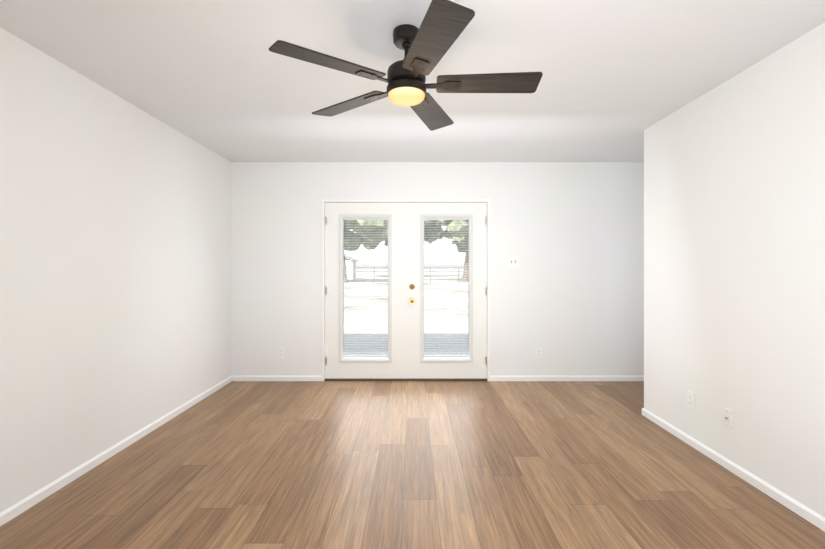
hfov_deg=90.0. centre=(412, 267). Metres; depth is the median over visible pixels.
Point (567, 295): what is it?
wall
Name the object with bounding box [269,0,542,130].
ceiling fan
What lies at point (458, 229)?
tree
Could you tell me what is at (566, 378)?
baseboard
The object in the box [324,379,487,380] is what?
door threshold sill
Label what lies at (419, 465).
floor
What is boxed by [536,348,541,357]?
electrical outlet
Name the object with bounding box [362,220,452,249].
tree
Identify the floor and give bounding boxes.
[0,381,824,548]
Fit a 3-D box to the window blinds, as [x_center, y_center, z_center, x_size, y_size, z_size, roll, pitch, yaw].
[-0.073,0.227,4.646,1.498,1.654,0.083,0,0,0]
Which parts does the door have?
door hinges, door knob hardware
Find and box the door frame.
[322,199,489,380]
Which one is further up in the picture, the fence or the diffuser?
the diffuser
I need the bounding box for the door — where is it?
[325,203,486,378]
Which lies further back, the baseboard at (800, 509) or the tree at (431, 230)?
the tree at (431, 230)
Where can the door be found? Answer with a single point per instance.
(405, 363)
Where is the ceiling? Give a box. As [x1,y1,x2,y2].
[0,0,824,161]
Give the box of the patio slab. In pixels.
[344,325,467,356]
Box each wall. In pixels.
[0,27,230,512]
[231,162,643,375]
[644,22,824,517]
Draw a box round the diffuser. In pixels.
[388,85,424,106]
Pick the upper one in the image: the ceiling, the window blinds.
the ceiling
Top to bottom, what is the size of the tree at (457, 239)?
8.366 m
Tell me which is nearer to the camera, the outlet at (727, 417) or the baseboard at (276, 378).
the outlet at (727, 417)
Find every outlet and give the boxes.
[277,348,283,357]
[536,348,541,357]
[687,391,694,409]
[723,407,731,428]
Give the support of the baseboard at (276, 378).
attached to the wall at (567, 295)
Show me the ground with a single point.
(425, 285)
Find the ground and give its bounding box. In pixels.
[344,269,467,323]
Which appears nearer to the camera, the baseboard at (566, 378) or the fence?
the baseboard at (566, 378)
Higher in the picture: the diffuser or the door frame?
the diffuser
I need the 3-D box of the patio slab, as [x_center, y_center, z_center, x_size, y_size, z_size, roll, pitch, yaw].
[0.500,1.335,7.120,11.000,0.090,4.800,0,0,0]
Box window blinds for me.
[339,214,472,361]
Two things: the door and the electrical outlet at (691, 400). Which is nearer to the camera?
the electrical outlet at (691, 400)
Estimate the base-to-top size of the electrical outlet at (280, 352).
0.115 m
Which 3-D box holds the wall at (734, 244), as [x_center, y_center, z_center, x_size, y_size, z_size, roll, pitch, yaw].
[2.040,0.040,1.015,0.120,2.440,5.030,0,0,0]
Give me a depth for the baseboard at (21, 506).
2.60 m
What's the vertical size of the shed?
3.190 m
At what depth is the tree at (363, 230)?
37.54 m
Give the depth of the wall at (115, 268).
2.61 m
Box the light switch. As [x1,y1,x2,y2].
[508,256,518,266]
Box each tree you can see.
[344,220,387,282]
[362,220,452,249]
[444,220,467,281]
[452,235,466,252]
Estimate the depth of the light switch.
4.59 m
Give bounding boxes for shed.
[345,256,355,277]
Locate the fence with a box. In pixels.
[344,267,467,282]
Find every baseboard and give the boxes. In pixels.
[0,376,231,525]
[232,376,321,380]
[490,376,643,380]
[642,408,824,531]

